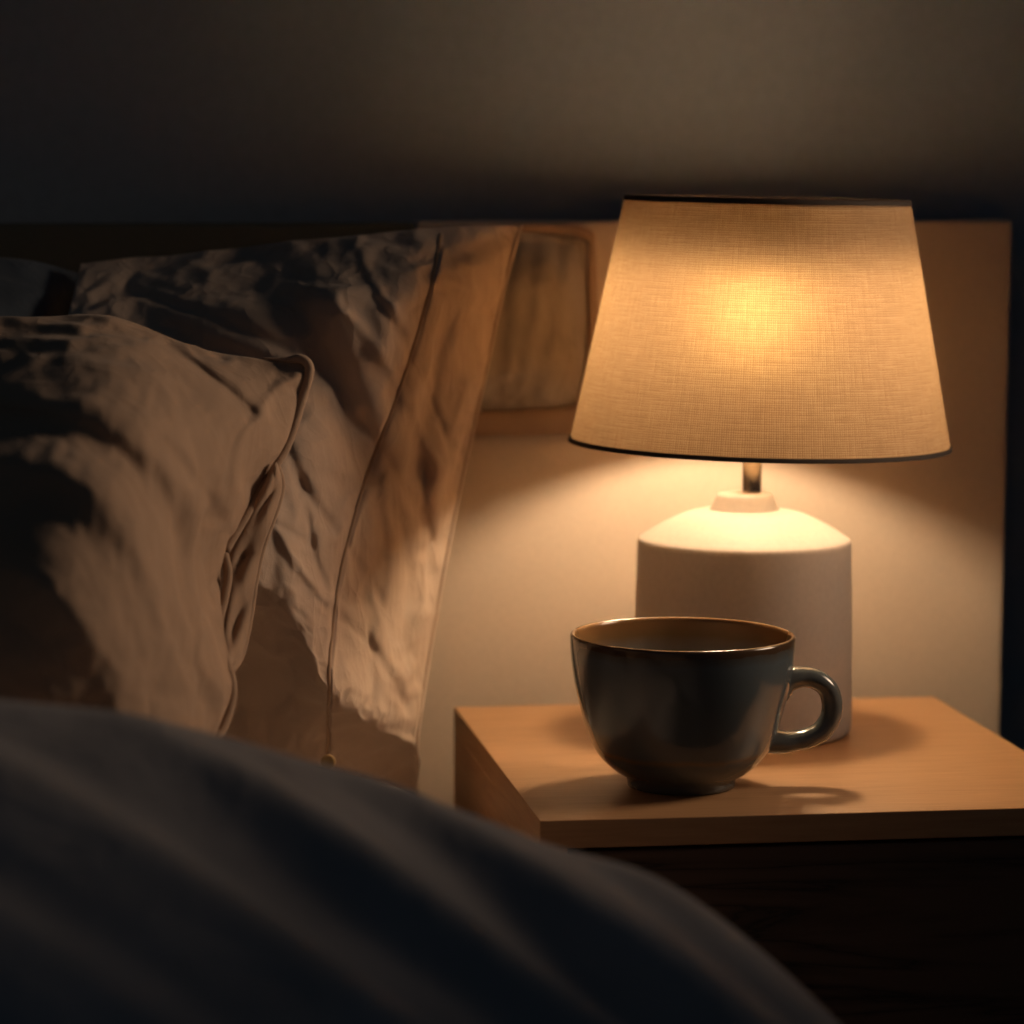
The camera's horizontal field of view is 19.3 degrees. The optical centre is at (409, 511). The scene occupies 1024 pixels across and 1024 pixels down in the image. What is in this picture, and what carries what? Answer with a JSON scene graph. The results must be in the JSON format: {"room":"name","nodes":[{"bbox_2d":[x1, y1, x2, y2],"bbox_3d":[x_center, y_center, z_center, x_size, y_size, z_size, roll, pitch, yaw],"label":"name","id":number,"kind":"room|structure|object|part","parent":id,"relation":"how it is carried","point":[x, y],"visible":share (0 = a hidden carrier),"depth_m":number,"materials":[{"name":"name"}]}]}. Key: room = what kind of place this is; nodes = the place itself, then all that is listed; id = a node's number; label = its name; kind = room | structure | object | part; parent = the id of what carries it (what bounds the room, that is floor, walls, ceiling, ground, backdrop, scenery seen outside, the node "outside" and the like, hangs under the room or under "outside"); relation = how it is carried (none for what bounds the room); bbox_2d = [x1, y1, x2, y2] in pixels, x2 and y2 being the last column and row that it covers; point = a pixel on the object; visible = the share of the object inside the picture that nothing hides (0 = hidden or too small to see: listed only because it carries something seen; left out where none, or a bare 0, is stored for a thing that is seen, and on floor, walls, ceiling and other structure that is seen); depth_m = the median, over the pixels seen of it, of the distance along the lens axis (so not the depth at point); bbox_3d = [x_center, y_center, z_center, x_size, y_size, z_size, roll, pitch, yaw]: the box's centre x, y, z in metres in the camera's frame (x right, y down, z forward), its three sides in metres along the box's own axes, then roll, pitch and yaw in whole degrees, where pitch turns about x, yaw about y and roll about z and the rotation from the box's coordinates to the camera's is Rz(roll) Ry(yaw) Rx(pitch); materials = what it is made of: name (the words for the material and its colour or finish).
{"room":"bedroom","nodes":[
{"label":"bedroom","id":0,"kind":"room"},
{"bbox_2d":[0,0,1023,750],"bbox_3d":[-0.461,-0.572,2.080,4.000,2.500,0.100,-1,7,-7],"label":"wall","id":1,"kind":"structure","parent":0,"point":[112,111],"depth_m":2.13,"materials":[{"name":"paint"}]},
{"bbox_3d":[-0.254,0.897,0.542,4.000,0.060,3.323,-1,7,-7],"label":"floor","id":2,"kind":"structure","parent":0,"visible":0},
{"bbox_2d":[0,219,1011,806],"bbox_3d":[-0.593,0.355,1.123,2.282,0.882,1.917,-1,7,-7],"label":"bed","id":3,"kind":"object","parent":2,"relation":"on","point":[547,530],"visible":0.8,"depth_m":2.12,"materials":[{"name":"fabric"}]},
{"bbox_2d":[0,258,77,316],"bbox_3d":[-0.334,0.013,1.892,0.277,0.342,0.254,-1,7,-7],"label":"pillow","id":4,"kind":"object","parent":3,"relation":"on","point":[28,288],"visible":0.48,"depth_m":1.95,"materials":[{"name":"grey fabric"}]},
{"bbox_2d":[0,314,313,735],"bbox_3d":[-0.175,0.053,1.596,0.273,0.302,0.317,-1,7,-7],"label":"pillow","id":5,"kind":"object","parent":3,"relation":"on","point":[139,463],"visible":0.82,"depth_m":1.56,"materials":[{"name":"fabric"}]},
{"bbox_3d":[-0.919,0.199,2.022,1.855,0.781,0.030,-1,7,-7],"label":"headboard","id":6,"kind":"part","parent":3,"relation":"part of","materials":[{"name":"wood"}]},
{"bbox_2d":[68,224,522,791],"bbox_3d":[-0.077,0.011,1.901,0.337,0.381,0.244,-1,7,-7],"label":"pillow","id":7,"kind":"object","parent":3,"relation":"on","point":[397,329],"visible":0.6,"depth_m":1.90,"materials":[{"name":"fabric"}]},
{"bbox_2d":[0,699,839,1023],"bbox_3d":[-0.067,0.299,1.098,0.724,0.398,0.673,-1,7,-7],"label":"duvet","id":8,"kind":"object","parent":3,"relation":"on","point":[153,871],"visible":1,"depth_m":1.23,"materials":[{"name":"fabric"}]},
{"bbox_2d":[474,223,597,435],"bbox_3d":[0.038,-0.123,2.058,0.193,0.148,0.047,-1,7,-7],"label":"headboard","id":9,"kind":"object","parent":3,"relation":"on","point":[538,357],"visible":0.31,"depth_m":2.07,"materials":[{"name":"wood"}]},
{"bbox_3d":[0.214,0.183,2.159,0.426,0.782,0.030,-1,7,-7],"label":"headboard panel","id":10,"kind":"part","parent":3,"relation":"part of","materials":[{"name":"fabric"}]},
{"bbox_2d":[454,697,1023,1023],"bbox_3d":[0.221,0.426,1.940,0.340,0.550,0.361,-1,7,-7],"label":"nightstand","id":11,"kind":"object","parent":2,"relation":"on","point":[880,865],"visible":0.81,"depth_m":1.75,"materials":[{"name":"brown wood"}]},
{"bbox_3d":[0.060,0.377,1.914,0.016,0.414,0.361,-1,7,-7],"label":"panel","id":12,"kind":"part","parent":11,"relation":"part of","materials":[{"name":"brown wood"}]},
{"bbox_2d":[570,617,842,795],"bbox_3d":[0.166,0.118,1.804,0.135,0.093,0.143,7,9,44],"label":"cup","id":13,"kind":"object","parent":11,"relation":"on","point":[676,706],"visible":1,"depth_m":1.76,"materials":[{"name":"ceramic"}]},
{"bbox_3d":[0.236,0.119,1.806,0.049,0.053,0.021,-1,7,-7],"label":"handle","id":14,"kind":"part","parent":13,"relation":"part of","materials":[{"name":"ceramic"}]},
{"bbox_2d":[568,194,952,744],"bbox_3d":[0.228,-0.031,1.961,0.249,0.352,0.249,1,7,12],"label":"table lamp","id":15,"kind":"object","parent":11,"relation":"on","point":[753,331],"visible":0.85,"depth_m":1.87,"materials":[{"name":"fabric"}]},
{"bbox_3d":[0.230,-0.123,1.951,0.247,0.160,0.247,0,7,-7],"label":"lamp shade","id":16,"kind":"part","parent":15,"relation":"part of","materials":[{"name":"fabric"}]},
{"bbox_3d":[0.228,-0.045,1.960,0.249,0.003,0.249,0,7,-7],"label":"trim","id":17,"kind":"part","parent":15,"relation":"part of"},
{"bbox_3d":[0.231,-0.202,1.942,0.186,0.004,0.186,0,7,-7],"label":"trim","id":18,"kind":"part","parent":15,"relation":"part of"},
{"bbox_3d":[0.241,0.289,1.756,0.305,0.196,0.018,-1,7,-7],"label":"drawer","id":19,"kind":"part","parent":11,"relation":"part of","materials":[{"name":"brown wood"}]}
]}

